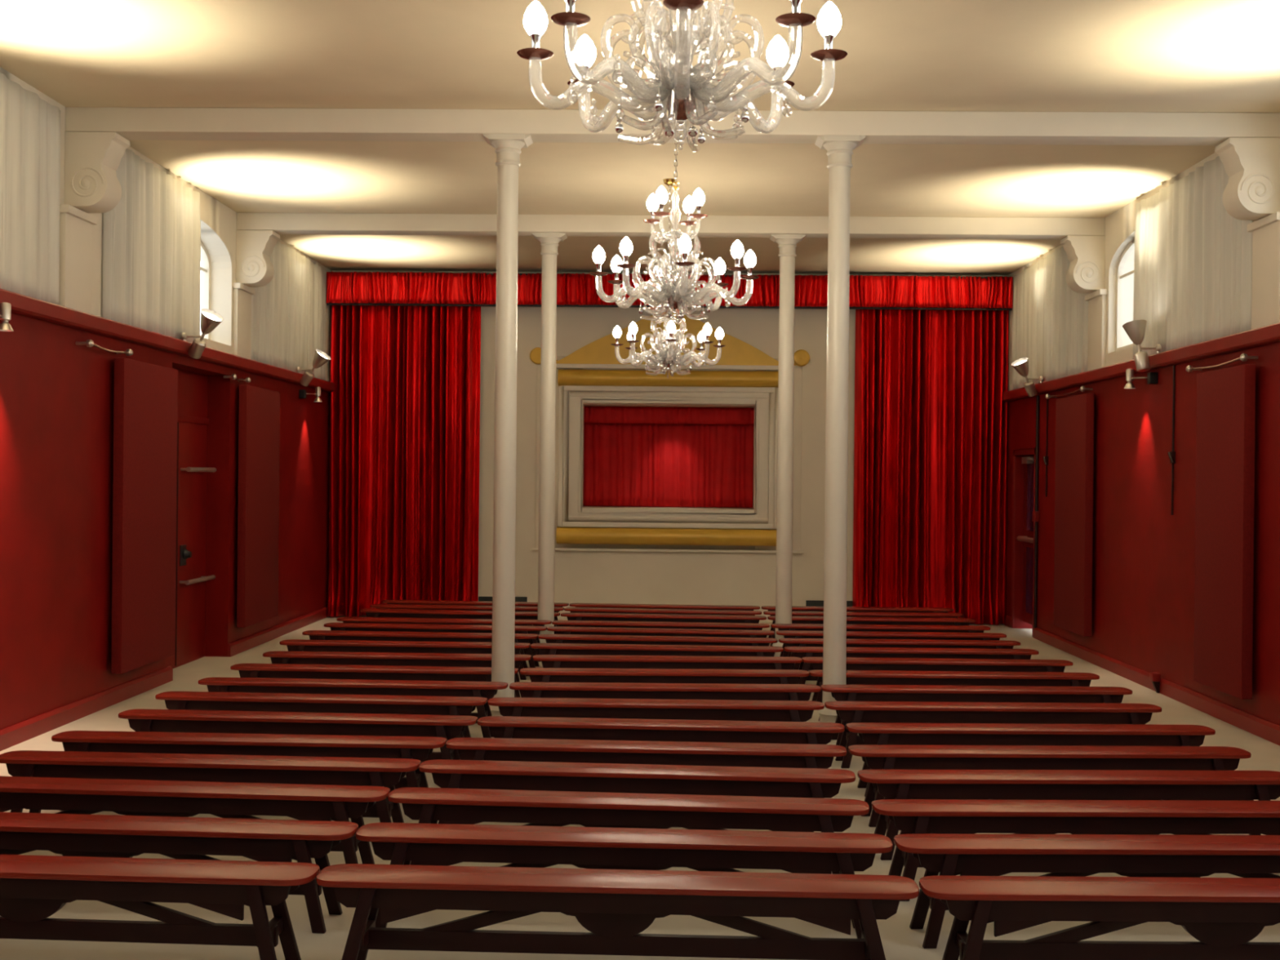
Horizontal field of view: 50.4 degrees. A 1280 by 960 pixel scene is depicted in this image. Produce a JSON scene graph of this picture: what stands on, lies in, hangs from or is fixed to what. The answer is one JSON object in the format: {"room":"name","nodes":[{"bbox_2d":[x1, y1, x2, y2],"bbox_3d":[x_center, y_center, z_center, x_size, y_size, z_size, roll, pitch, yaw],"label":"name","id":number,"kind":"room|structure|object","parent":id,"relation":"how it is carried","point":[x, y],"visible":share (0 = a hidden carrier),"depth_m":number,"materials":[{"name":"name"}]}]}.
{"room":"puppet theater","nodes":[
{"label":"puppet theater","id":0,"kind":"room"},
{"bbox_2d":[0,66,331,729],"bbox_3d":[-4.269,-0.448,7.277,0.300,4.360,19.780,1,0,1],"label":"wall","id":1,"kind":"structure","parent":0,"point":[57,394],"depth_m":10.11,"materials":[{"name":"red paint"}]},
{"bbox_2d":[0,72,60,304],"bbox_3d":[-4.058,-1.887,7.890,0.069,1.380,3.220,1,0,1],"label":"drape","id":2,"kind":"object","parent":1,"relation":"hanging from","point":[30,126],"visible":0.95,"depth_m":9.01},
{"bbox_2d":[58,204,97,314],"bbox_3d":[-4.021,-1.562,9.730,0.075,0.725,0.480,1,0,1],"label":"pilaster","id":3,"kind":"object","parent":1,"relation":"attached to","point":[75,224],"depth_m":9.67,"materials":[{"name":"white paint"}]},
{"bbox_2d":[64,131,130,213],"bbox_3d":[-3.870,-2.191,9.706,0.364,0.526,0.296,1,0,1],"label":"corbel","id":4,"kind":"object","parent":1,"relation":"attached to","point":[92,159],"visible":0.99,"depth_m":9.58,"materials":[{"name":"paint"}]},
{"bbox_2d":[75,339,177,674],"bbox_3d":[-3.996,0.232,10.640,0.125,2.493,1.727,1,0,1],"label":"acoustic panel","id":5,"kind":"object","parent":1,"relation":"attached to","point":[145,411],"visible":1,"depth_m":10.77,"materials":[{"name":"red fabric"}]},
{"bbox_2d":[102,148,200,342],"bbox_3d":[-3.991,-1.893,11.270,0.069,1.380,2.100,1,0,1],"label":"drape","id":6,"kind":"object","parent":1,"relation":"hanging from","point":[151,268],"visible":0.88,"depth_m":11.10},
{"bbox_2d":[0,607,327,751],"bbox_3d":[-4.125,1.671,7.318,0.030,0.125,19.460,1,0,1],"label":"baseboard","id":7,"kind":"structure","parent":1,"relation":"attached to","point":[10,736],"depth_m":10.46,"materials":[{"name":"red paint"}]},
{"bbox_2d":[0,288,334,391],"bbox_3d":[-4.062,-1.141,7.312,0.100,0.110,19.460,1,0,1],"label":"trim","id":8,"kind":"structure","parent":1,"relation":"attached to","point":[22,304],"depth_m":10.62,"materials":[{"name":"red paint"}]},
{"bbox_2d":[169,414,216,668],"bbox_3d":[-4.214,0.563,12.484,0.161,2.320,1.550,1,0,1],"label":"door","id":9,"kind":"structure","parent":1,"relation":"in","point":[192,431],"depth_m":12.82,"materials":[{"name":"red paint"}]},
{"bbox_2d":[181,308,223,359],"bbox_3d":[-3.773,-1.264,11.743,0.369,0.428,0.199,1,0,26],"label":"uplight","id":10,"kind":"object","parent":1,"relation":"attached to","point":[210,319],"visible":1,"depth_m":11.75,"materials":[{"name":"silver metal"}]},
{"bbox_2d":[187,333,206,359],"bbox_3d":[-3.837,-1.166,11.807,0.191,0.231,0.112,1,0,35],"label":"lamp","id":11,"kind":"object","parent":10,"relation":"attached to","point":[196,350],"depth_m":11.77,"materials":[{"name":"silver metal"}]},
{"bbox_2d":[200,241,210,339],"bbox_3d":[-4.253,-1.847,11.835,0.060,1.080,2.880,1,0,1],"label":"window","id":12,"kind":"structure","parent":1,"relation":"in","point":[206,268],"depth_m":13.23,"materials":[{"name":"glass"}]},
{"bbox_2d":[232,282,254,359],"bbox_3d":[-3.944,-1.569,13.540,0.075,0.725,0.480,1,0,1],"label":"column","id":13,"kind":"structure","parent":1,"relation":"attached to","point":[242,338],"depth_m":13.46,"materials":[{"name":"white paint"}]},
{"bbox_2d":[223,373,279,627],"bbox_3d":[-3.932,0.216,13.784,0.125,2.473,1.497,1,0,1],"label":"acoustic panel","id":14,"kind":"object","parent":1,"relation":"attached to","point":[259,426],"visible":1,"depth_m":13.77,"materials":[{"name":"red fabric"}]},
{"bbox_2d":[235,230,279,287],"bbox_3d":[-3.793,-2.197,13.516,0.364,0.526,0.296,1,0,1],"label":"corbel","id":15,"kind":"object","parent":1,"relation":"attached to","point":[254,248],"visible":1,"depth_m":13.39,"materials":[{"name":"paint"}]},
{"bbox_2d":[250,240,325,380],"bbox_3d":[-3.907,-1.900,15.345,0.069,1.380,3.032,1,0,1],"label":"drape","id":16,"kind":"object","parent":1,"relation":"hanging from","point":[288,313],"visible":0.77,"depth_m":15.16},
{"bbox_2d":[296,349,330,386],"bbox_3d":[-3.695,-1.271,15.395,0.385,0.423,0.198,1,0,8],"label":"uplight","id":17,"kind":"object","parent":1,"relation":"attached to","point":[320,358],"visible":1,"depth_m":15.39,"materials":[{"name":"silver metal"}]},
{"bbox_2d":[236,212,1105,239],"bbox_3d":[0.277,-2.507,13.433,8.500,0.173,0.250,1,0,1],"label":"ceiling beam","id":18,"kind":"structure","parent":1,"relation":"attached to","point":[328,224],"depth_m":13.32,"materials":[{"name":"paint"}]},
{"bbox_2d":[65,106,1279,145],"bbox_3d":[0.200,-2.501,9.623,8.500,0.173,0.250,1,0,1],"label":"ceiling beam","id":19,"kind":"structure","parent":1,"relation":"attached to","point":[922,127],"depth_m":9.52,"materials":[{"name":"paint"}]},
{"bbox_2d":[0,0,1279,275],"bbox_3d":[0.161,-2.659,7.634,9.100,0.150,20.680,1,0,1],"label":"ceiling","id":20,"kind":"structure","parent":0,"point":[960,55],"depth_m":9.09,"materials":[{"name":"paint"}]},
{"bbox_2d":[610,178,725,377],"bbox_3d":[0.250,-1.734,11.744,0.928,1.712,0.928,1,0,-24],"label":"chandelier","id":21,"kind":"object","parent":20,"relation":"hanging from","point":[668,345],"visible":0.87,"depth_m":11.68,"materials":[{"name":"clear glass"}]},
{"bbox_2d":[589,137,759,324],"bbox_3d":[0.207,-1.742,7.894,0.928,1.682,0.928,1,0,17],"label":"chandelier","id":22,"kind":"object","parent":20,"relation":"hanging from","point":[673,288],"visible":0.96,"depth_m":7.83,"materials":[{"name":"clear glass"}]},
{"bbox_2d":[516,0,847,152],"bbox_3d":[0.131,-1.786,4.095,0.928,1.582,0.928,1,0,24],"label":"chandelier","id":23,"kind":"object","parent":20,"relation":"hanging from","point":[673,85],"visible":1,"depth_m":4.03,"materials":[{"name":"clear glass"}]},
{"bbox_2d":[0,616,1279,959],"bbox_3d":[0.116,1.851,7.643,9.100,0.150,20.680,1,0,1],"label":"floor","id":24,"kind":"structure","parent":0,"point":[899,941],"depth_m":5.51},
{"bbox_2d":[0,854,319,959],"bbox_3d":[-2.202,1.568,4.887,2.109,0.380,0.252,1,0,3],"label":"bench","id":25,"kind":"object","parent":24,"relation":"on","point":[33,888],"visible":1,"depth_m":4.83,"materials":[{"name":"paint"}]},
{"bbox_2d":[0,812,358,933],"bbox_3d":[-2.185,1.567,5.487,2.109,0.380,0.252,1,0,4],"label":"bench","id":26,"kind":"object","parent":24,"relation":"on","point":[20,833],"visible":0.8,"depth_m":5.40,"materials":[{"name":"paint"}]},
{"bbox_2d":[0,776,391,864],"bbox_3d":[-2.172,1.566,6.122,2.109,0.380,0.252,1,0,4],"label":"bench","id":27,"kind":"object","parent":24,"relation":"on","point":[234,800],"visible":0.7,"depth_m":6.05,"materials":[{"name":"paint"}]},
{"bbox_2d":[0,750,421,822],"bbox_3d":[-2.134,1.565,6.711,2.109,0.380,0.252,1,0,3],"label":"bench","id":28,"kind":"object","parent":24,"relation":"on","point":[300,770],"visible":0.66,"depth_m":6.64,"materials":[{"name":"paint"}]},
{"bbox_2d":[51,730,446,810],"bbox_3d":[-2.087,1.565,7.266,2.109,0.380,0.252,1,0,2],"label":"bench","id":29,"kind":"object","parent":24,"relation":"on","point":[419,748],"visible":0.56,"depth_m":7.19,"materials":[{"name":"paint"}]},
{"bbox_2d":[118,708,477,762],"bbox_3d":[-2.000,1.564,7.944,2.109,0.380,0.252,1,0,3],"label":"bench","id":30,"kind":"object","parent":24,"relation":"on","point":[447,726],"visible":0.56,"depth_m":7.87,"materials":[{"name":"paint"}]},
{"bbox_2d":[155,691,487,759],"bbox_3d":[-2.021,1.563,8.619,2.109,0.380,0.252,1,0,3],"label":"bench","id":31,"kind":"object","parent":24,"relation":"on","point":[187,700],"visible":0.54,"depth_m":8.55,"materials":[{"name":"paint"}]},
{"bbox_2d":[198,677,508,737],"bbox_3d":[-1.952,1.562,9.253,2.109,0.380,0.252,1,0,2],"label":"bench","id":32,"kind":"object","parent":24,"relation":"on","point":[487,690],"visible":0.54,"depth_m":9.18,"materials":[{"name":"paint"}]},
{"bbox_2d":[230,663,518,681],"bbox_3d":[-1.943,1.561,9.948,2.109,0.380,0.252,1,0,3],"label":"bench","id":33,"kind":"object","parent":24,"relation":"on","point":[246,670],"visible":0.29,"depth_m":9.88,"materials":[{"name":"paint"}]},
{"bbox_2d":[262,650,531,697],"bbox_3d":[-1.907,1.560,10.682,2.109,0.380,0.252,1,0,2],"label":"bench","id":34,"kind":"object","parent":24,"relation":"on","point":[446,660],"visible":0.4,"depth_m":10.61,"materials":[{"name":"paint"}]},
{"bbox_2d":[279,639,530,682],"bbox_3d":[-1.978,1.558,11.439,2.109,0.380,0.252,1,0,2],"label":"bench","id":35,"kind":"object","parent":24,"relation":"on","point":[293,645],"visible":0.34,"depth_m":11.36,"materials":[{"name":"paint"}]},
{"bbox_2d":[302,630,537,679],"bbox_3d":[-1.960,1.556,12.119,2.109,0.380,0.252,1,0,3],"label":"bench","id":36,"kind":"object","parent":24,"relation":"on","point":[313,634],"visible":0.41,"depth_m":12.05,"materials":[{"name":"paint"}]},
{"bbox_2d":[324,622,546,667],"bbox_3d":[-1.922,1.556,12.763,2.109,0.380,0.252,1,0,4],"label":"bench","id":37,"kind":"object","parent":24,"relation":"on","point":[334,626],"visible":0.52,"depth_m":12.70,"materials":[{"name":"paint"}]},
{"bbox_2d":[336,617,551,662],"bbox_3d":[-1.916,1.554,13.298,2.109,0.380,0.252,1,0,3],"label":"bench","id":38,"kind":"object","parent":24,"relation":"on","point":[345,620],"visible":0.38,"depth_m":13.22,"materials":[{"name":"paint"}]},
{"bbox_2d":[360,608,559,619],"bbox_3d":[-1.876,1.553,14.133,2.109,0.380,0.252,1,0,7],"label":"bench","id":39,"kind":"object","parent":24,"relation":"on","point":[370,612],"visible":0.24,"depth_m":14.08,"materials":[{"name":"paint"}]},
{"bbox_2d":[369,604,564,612],"bbox_3d":[-1.867,1.552,14.673,2.109,0.380,0.252,1,0,4],"label":"bench","id":40,"kind":"object","parent":24,"relation":"on","point":[463,607],"visible":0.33,"depth_m":14.61,"materials":[{"name":"paint"}]},
{"bbox_2d":[381,599,568,626],"bbox_3d":[-1.845,1.552,15.187,2.109,0.380,0.252,1,0,5],"label":"bench","id":41,"kind":"object","parent":24,"relation":"on","point":[388,601],"visible":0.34,"depth_m":15.13,"materials":[{"name":"paint"}]},
{"bbox_2d":[483,133,533,715],"bbox_3d":[-0.955,-0.332,9.651,0.330,4.187,0.250,1,0,1],"label":"column","id":42,"kind":"structure","parent":24,"relation":"on","point":[508,147],"depth_m":9.58,"materials":[{"name":"beige paint"}]},
{"bbox_2d":[532,232,567,643],"bbox_3d":[-0.919,-0.340,13.521,0.330,4.187,0.250,1,0,1],"label":"column","id":43,"kind":"structure","parent":24,"relation":"on","point":[549,242],"depth_m":13.45,"materials":[{"name":"beige paint"}]},
{"bbox_2d":[315,863,919,959],"bbox_3d":[-0.087,1.590,4.785,2.109,0.380,0.252,1,0,2],"label":"bench","id":44,"kind":"object","parent":24,"relation":"on","point":[615,906],"visible":1,"depth_m":4.74,"materials":[{"name":"paint"}]},
{"bbox_2d":[355,822,893,938],"bbox_3d":[-0.071,1.589,5.364,2.109,0.380,0.252,1,0,3],"label":"bench","id":45,"kind":"object","parent":24,"relation":"on","point":[400,843],"visible":0.66,"depth_m":5.30,"materials":[{"name":"paint"}]},
{"bbox_2d":[387,786,869,874],"bbox_3d":[-0.061,1.588,5.969,2.109,0.380,0.252,1,0,4],"label":"bench","id":46,"kind":"object","parent":24,"relation":"on","point":[426,805],"visible":0.64,"depth_m":5.91,"materials":[{"name":"paint"}]},
{"bbox_2d":[418,759,855,832],"bbox_3d":[-0.023,1.587,6.584,2.109,0.380,0.252,1,0,4],"label":"bench","id":47,"kind":"object","parent":24,"relation":"on","point":[785,782],"visible":0.57,"depth_m":6.52,"materials":[{"name":"paint"}]},
{"bbox_2d":[445,737,846,798],"bbox_3d":[0.026,1.586,7.173,2.109,0.380,0.252,1,0,3],"label":"bench","id":48,"kind":"object","parent":24,"relation":"on","point":[588,751],"visible":0.5,"depth_m":7.10,"materials":[{"name":"paint"}]},
{"bbox_2d":[488,697,824,721],"bbox_3d":[0.098,1.584,8.552,2.109,0.380,0.252,1,0,1],"label":"bench","id":49,"kind":"object","parent":24,"relation":"on","point":[595,708],"visible":0.48,"depth_m":8.47,"materials":[{"name":"paint"}]},
{"bbox_2d":[530,643,783,656],"bbox_3d":[0.137,1.579,11.366,2.109,0.380,0.252,1,0,2],"label":"bench","id":50,"kind":"object","parent":24,"relation":"on","point":[544,648],"visible":0.47,"depth_m":11.29,"materials":[{"name":"paint"}]},
{"bbox_2d":[537,634,777,646],"bbox_3d":[0.152,1.578,11.996,2.109,0.380,0.252,1,0,4],"label":"bench","id":51,"kind":"object","parent":24,"relation":"on","point":[549,638],"visible":0.38,"depth_m":11.92,"materials":[{"name":"paint"}]},
{"bbox_2d":[546,626,774,637],"bbox_3d":[0.187,1.577,12.611,2.109,0.380,0.252,1,0,4],"label":"bench","id":52,"kind":"object","parent":24,"relation":"on","point":[557,629],"visible":0.37,"depth_m":12.54,"materials":[{"name":"paint"}]},
{"bbox_2d":[551,620,769,630],"bbox_3d":[0.197,1.576,13.186,2.109,0.380,0.252,1,0,3],"label":"bench","id":53,"kind":"object","parent":24,"relation":"on","point":[695,625],"visible":0.32,"depth_m":13.11,"materials":[{"name":"paint"}]},
{"bbox_2d":[477,715,844,744],"bbox_3d":[0.114,1.586,7.831,2.109,0.380,0.252,1,0,3],"label":"bench","id":54,"kind":"object","parent":24,"relation":"on","point":[500,726],"visible":0.49,"depth_m":7.76,"materials":[{"name":"paint"}]},
{"bbox_2d":[564,607,761,615],"bbox_3d":[0.238,1.574,14.490,2.109,0.380,0.252,1,0,5],"label":"bench","id":55,"kind":"object","parent":24,"relation":"on","point":[579,610],"visible":0.34,"depth_m":14.42,"materials":[{"name":"paint"}]},
{"bbox_2d":[560,612,766,623],"bbox_3d":[0.235,1.575,13.940,2.109,0.380,0.252,1,0,4],"label":"bench","id":56,"kind":"object","parent":24,"relation":"on","point":[571,615],"visible":0.33,"depth_m":13.87,"materials":[{"name":"paint"}]},
{"bbox_2d":[568,603,759,610],"bbox_3d":[0.269,1.573,15.030,2.109,0.380,0.252,1,0,3],"label":"bench","id":57,"kind":"object","parent":24,"relation":"on","point":[728,607],"visible":0.37,"depth_m":14.95,"materials":[{"name":"paint"}]},
{"bbox_2d":[520,667,809,684],"bbox_3d":[0.179,1.582,9.925,2.109,0.380,0.252,1,0,-1],"label":"bench","id":58,"kind":"object","parent":24,"relation":"on","point":[536,674],"visible":0.5,"depth_m":9.85,"materials":[{"name":"paint"}]},
{"bbox_2d":[509,681,821,701],"bbox_3d":[0.169,1.584,9.225,2.109,0.380,0.252,1,0,-1],"label":"bench","id":59,"kind":"object","parent":24,"relation":"on","point":[526,689],"visible":0.48,"depth_m":9.15,"materials":[{"name":"paint"}]},
{"bbox_2d":[532,654,802,669],"bbox_3d":[0.213,1.581,10.665,2.109,0.380,0.252,1,0,-1],"label":"bench","id":60,"kind":"object","parent":24,"relation":"on","point":[577,661],"visible":0.51,"depth_m":10.58,"materials":[{"name":"paint"}]},
{"bbox_2d":[769,234,805,656],"bbox_3d":[1.441,-0.316,13.473,0.330,4.187,0.250,1,0,1],"label":"column","id":61,"kind":"structure","parent":24,"relation":"on","point":[787,243],"depth_m":13.40,"materials":[{"name":"beige paint"}]},
{"bbox_2d":[814,135,866,722],"bbox_3d":[1.391,-0.308,9.603,0.330,4.187,0.250,1,0,1],"label":"column","id":62,"kind":"structure","parent":24,"relation":"on","point":[839,148],"depth_m":9.54,"materials":[{"name":"beige paint"}]},
{"bbox_2d":[760,605,953,638],"bbox_3d":[2.389,1.595,14.977,2.109,0.380,0.252,1,0,0],"label":"bench","id":63,"kind":"object","parent":24,"relation":"on","point":[794,608],"visible":0.32,"depth_m":14.90,"materials":[{"name":"paint"}]},
{"bbox_2d":[763,610,963,646],"bbox_3d":[2.361,1.596,14.397,2.109,0.380,0.252,1,0,0],"label":"bench","id":64,"kind":"object","parent":24,"relation":"on","point":[851,614],"visible":0.3,"depth_m":14.32,"materials":[{"name":"paint"}]},
{"bbox_2d":[767,615,975,625],"bbox_3d":[2.355,1.597,13.862,2.109,0.380,0.252,1,0,1],"label":"bench","id":65,"kind":"object","parent":24,"relation":"on","point":[795,620],"visible":0.36,"depth_m":13.78,"materials":[{"name":"paint"}]},
{"bbox_2d":[770,623,990,656],"bbox_3d":[2.316,1.598,13.128,2.109,0.380,0.252,1,0,0],"label":"bench","id":66,"kind":"object","parent":24,"relation":"on","point":[793,627],"visible":0.3,"depth_m":13.05,"materials":[{"name":"paint"}]},
{"bbox_2d":[776,630,1006,657],"bbox_3d":[2.308,1.599,12.523,2.109,0.380,0.252,1,0,1],"label":"bench","id":67,"kind":"object","parent":24,"relation":"on","point":[786,633],"visible":0.38,"depth_m":12.44,"materials":[{"name":"paint"}]},
{"bbox_2d":[778,638,1020,670],"bbox_3d":[2.272,1.600,11.933,2.109,0.380,0.252,1,0,0],"label":"bench","id":68,"kind":"object","parent":24,"relation":"on","point":[914,643],"visible":0.41,"depth_m":11.85,"materials":[{"name":"paint"}]},
{"bbox_2d":[783,646,1039,684],"bbox_3d":[2.256,1.601,11.334,2.109,0.380,0.252,1,0,0],"label":"bench","id":69,"kind":"object","parent":24,"relation":"on","point":[797,651],"visible":0.42,"depth_m":11.26,"materials":[{"name":"paint"}]},
{"bbox_2d":[801,657,1073,702],"bbox_3d":[2.326,1.603,10.672,2.109,0.380,0.252,1,0,1],"label":"bench","id":70,"kind":"object","parent":24,"relation":"on","point":[851,663],"visible":0.38,"depth_m":10.59,"materials":[{"name":"paint"}]},
{"bbox_2d":[808,670,1099,721],"bbox_3d":[2.292,1.604,9.953,2.109,0.380,0.252,1,0,0],"label":"bench","id":71,"kind":"object","parent":24,"relation":"on","point":[852,677],"visible":0.39,"depth_m":9.88,"materials":[{"name":"paint"}]},
{"bbox_2d":[820,684,1132,745],"bbox_3d":[2.285,1.605,9.258,2.109,0.380,0.252,1,0,-1],"label":"bench","id":72,"kind":"object","parent":24,"relation":"on","point":[841,692],"visible":0.6,"depth_m":9.18,"materials":[{"name":"paint"}]},
{"bbox_2d":[824,701,1161,768],"bbox_3d":[2.216,1.606,8.559,2.109,0.380,0.252,1,0,-1],"label":"bench","id":73,"kind":"object","parent":24,"relation":"on","point":[850,712],"visible":0.66,"depth_m":8.48,"materials":[{"name":"paint"}]},
{"bbox_2d":[845,722,1215,796],"bbox_3d":[2.236,1.607,7.808,2.109,0.380,0.252,1,0,-1],"label":"bench","id":74,"kind":"object","parent":24,"relation":"on","point":[872,733],"visible":0.56,"depth_m":7.73,"materials":[{"name":"paint"}]},
{"bbox_2d":[848,744,1251,826],"bbox_3d":[2.148,1.608,7.155,2.109,0.380,0.252,1,0,-2],"label":"bench","id":75,"kind":"object","parent":24,"relation":"on","point":[876,756],"visible":0.59,"depth_m":7.08,"materials":[{"name":"paint"}]},
{"bbox_2d":[857,768,1279,860],"bbox_3d":[2.101,1.609,6.551,2.109,0.380,0.252,1,0,-2],"label":"bench","id":76,"kind":"object","parent":24,"relation":"on","point":[891,784],"visible":0.65,"depth_m":6.47,"materials":[{"name":"paint"}]},
{"bbox_2d":[871,799,1279,901],"bbox_3d":[2.062,1.609,5.926,2.109,0.380,0.252,1,0,-2],"label":"bench","id":77,"kind":"object","parent":24,"relation":"on","point":[963,816],"visible":0.67,"depth_m":5.85,"materials":[{"name":"paint"}]},
{"bbox_2d":[893,833,1279,948],"bbox_3d":[2.051,1.610,5.341,2.109,0.380,0.252,1,0,-1],"label":"bench","id":78,"kind":"object","parent":24,"relation":"on","point":[1146,855],"visible":0.73,"depth_m":5.26,"materials":[{"name":"paint"}]},
{"bbox_2d":[919,875,1279,959],"bbox_3d":[2.034,1.611,4.757,2.109,0.380,0.252,1,0,0],"label":"bench","id":79,"kind":"object","parent":24,"relation":"on","point":[1224,914],"visible":1,"depth_m":4.73,"materials":[{"name":"paint"}]},
{"bbox_2d":[331,270,1008,624],"bbox_3d":[0.338,-0.421,17.526,9.100,4.360,0.900,1,0,1],"label":"wall","id":80,"kind":"structure","parent":0,"point":[679,578],"depth_m":17.08,"materials":[{"name":"white paint"}]},
{"bbox_2d":[326,305,480,617],"bbox_3d":[-2.967,-0.381,16.991,1.909,4.185,0.267,1,0,1],"label":"stage curtain","id":81,"kind":"object","parent":80,"relation":"hanging from","point":[404,440],"visible":0.89,"depth_m":17.02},
{"bbox_2d":[582,422,753,507],"bbox_3d":[0.369,-0.289,17.672,2.207,1.275,0.067,1,0,2],"label":"curtain","id":82,"kind":"object","parent":80,"relation":"hanging from","point":[625,464],"visible":0.84,"depth_m":17.68,"materials":[{"name":"red fabric"}]},
{"bbox_2d":[583,405,754,424],"bbox_3d":[0.373,-0.833,17.502,2.202,0.215,0.046,1,0,1],"label":"valance","id":83,"kind":"object","parent":80,"relation":"attached to","point":[634,415],"visible":1,"depth_m":17.50,"materials":[{"name":"red fabric"}]},
{"bbox_2d":[529,311,809,553],"bbox_3d":[0.360,-0.602,17.006,3.500,3.005,0.139,1,0,1],"label":"stage","id":84,"kind":"object","parent":80,"relation":"attached to","point":[744,374],"visible":0.88,"depth_m":17.00,"materials":[{"name":"white paint"}]},
{"bbox_2d":[326,271,1013,310],"bbox_3d":[0.345,-2.338,16.899,8.487,0.406,0.327,1,0,1],"label":"valance","id":85,"kind":"object","parent":80,"relation":"attached to","point":[343,288],"visible":0.68,"depth_m":16.79,"materials":[{"name":"red fabric"}]},
{"bbox_2d":[852,309,1008,625],"bbox_3d":[3.621,-0.314,16.867,1.893,4.186,0.241,1,0,1],"label":"stage curtain","id":86,"kind":"object","parent":80,"relation":"hanging from","point":[931,426],"visible":0.9,"depth_m":16.91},
{"bbox_2d":[1005,152,1279,725],"bbox_3d":[4.528,-0.358,7.099,0.300,4.360,19.780,1,0,1],"label":"wall","id":87,"kind":"structure","parent":0,"point":[1144,554],"depth_m":12.03,"materials":[{"name":"red paint"}]},
{"bbox_2d":[1011,448,1035,637],"bbox_3d":[4.611,0.719,16.076,0.175,2.173,1.056,1,0,1],"label":"door","id":88,"kind":"structure","parent":87,"relation":"in","point":[1029,461],"depth_m":16.27,"materials":[{"name":"red paint"}]},
{"bbox_2d":[1011,357,1043,396],"bbox_3d":[4.306,-1.148,15.146,0.359,0.438,0.198,1,0,-20],"label":"uplight","id":89,"kind":"object","parent":87,"relation":"attached to","point":[1021,365],"visible":1,"depth_m":15.14,"materials":[{"name":"silver metal"}]},
{"bbox_2d":[1032,395,1039,627],"bbox_3d":[4.513,0.360,15.498,0.055,2.650,0.110,1,0,1],"label":"conduit","id":90,"kind":"object","parent":87,"relation":"attached to","point":[1036,514],"visible":1,"depth_m":15.49,"materials":[{"name":"paint"}]},
{"bbox_2d":[1012,245,1089,390],"bbox_3d":[4.522,-1.787,15.159,0.067,1.415,3.060,1,0,1],"label":"drape","id":91,"kind":"object","parent":87,"relation":"hanging from","point":[1051,318],"visible":0.8,"depth_m":15.02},
{"bbox_2d":[1045,386,1093,636],"bbox_3d":[4.450,0.301,14.102,0.125,2.473,1.477,1,0,1],"label":"acoustic panel","id":92,"kind":"object","parent":87,"relation":"attached to","point":[1074,415],"visible":1,"depth_m":13.71,"materials":[{"name":"red fabric"}]},
{"bbox_2d":[1060,235,1105,293],"bbox_3d":[4.340,-2.115,13.351,0.364,0.526,0.296,1,0,1],"label":"corbel","id":93,"kind":"object","parent":87,"relation":"attached to","point":[1085,273],"visible":1,"depth_m":13.22,"materials":[{"name":"paint"}]},
{"bbox_2d":[1084,288,1107,370],"bbox_3d":[4.479,-1.461,13.370,0.075,0.770,0.480,1,0,1],"label":"pilaster","id":94,"kind":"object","parent":87,"relation":"attached to","point":[1097,300],"depth_m":13.29,"materials":[{"name":"white paint"}]},
{"bbox_2d":[1115,238,1134,351],"bbox_3d":[4.585,-1.757,11.657,0.060,1.080,2.880,1,0,1],"label":"window","id":95,"kind":"structure","parent":87,"relation":"in","point":[1120,275],"depth_m":13.05,"materials":[{"name":"glass"}]},
{"bbox_2d":[1002,322,1279,401],"bbox_3d":[4.336,-1.010,7.142,0.100,0.110,19.460,1,0,1],"label":"trim","id":96,"kind":"structure","parent":87,"relation":"attached to","point":[1269,334],"depth_m":11.18,"materials":[{"name":"red paint"}]},
{"bbox_2d":[1122,319,1161,372],"bbox_3d":[4.260,-1.136,11.565,0.309,0.445,0.199,1,0,42],"label":"uplight","id":97,"kind":"object","parent":87,"relation":"attached to","point":[1135,330],"visible":1,"depth_m":11.52,"materials":[{"name":"silver metal"}]},
{"bbox_2d":[1133,344,1150,372],"bbox_3d":[4.254,-1.038,11.519,0.111,0.248,0.142,1,0,-24],"label":"lamp","id":98,"kind":"object","parent":97,"relation":"attached to","point":[1141,358],"depth_m":11.48,"materials":[{"name":"silver metal"}]},
{"bbox_2d":[1004,615,1279,746],"bbox_3d":[4.343,1.758,7.147,0.030,0.125,19.460,1,0,1],"label":"baseboard","id":99,"kind":"structure","parent":87,"relation":"attached to","point":[1266,730],"depth_m":11.23,"materials":[{"name":"red paint"}]},
{"bbox_2d":[1167,364,1175,515],"bbox_3d":[4.441,-0.332,11.351,0.046,1.250,0.116,1,0,1],"label":"conduit","id":100,"kind":"object","parent":87,"relation":"attached to","point":[1171,455],"visible":1,"depth_m":11.35,"materials":[{"name":"paint"}]},
{"bbox_2d":[1132,155,1253,359],"bbox_3d":[4.434,-1.780,11.051,0.065,1.416,2.517,1,0,1],"label":"drape","id":101,"kind":"object","parent":87,"relation":"hanging from","point":[1193,260],"visible":0.88,"depth_m":10.97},
{"bbox_2d":[1186,353,1257,699],"bbox_3d":[4.372,0.328,10.258,0.125,2.473,1.127,1,0,1],"label":"acoustic panel","id":102,"kind":"object","parent":87,"relation":"attached to","point":[1226,397],"visible":1,"depth_m":10.00,"materials":[{"name":"red fabric"}]},
{"bbox_2d":[1214,137,1279,220],"bbox_3d":[4.263,-2.108,9.542,0.364,0.526,0.296,1,0,1],"label":"corbel","id":103,"kind":"object","parent":87,"relation":"attached to","point":[1251,166],"visible":0.99,"depth_m":9.41,"materials":[{"name":"paint"}]},
{"bbox_2d":[1247,211,1279,329],"bbox_3d":[4.402,-1.454,9.560,0.075,0.770,0.480,1,0,1],"label":"pilaster","id":104,"kind":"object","parent":87,"relation":"attached to","point":[1265,284],"depth_m":9.54,"materials":[{"name":"white paint"}]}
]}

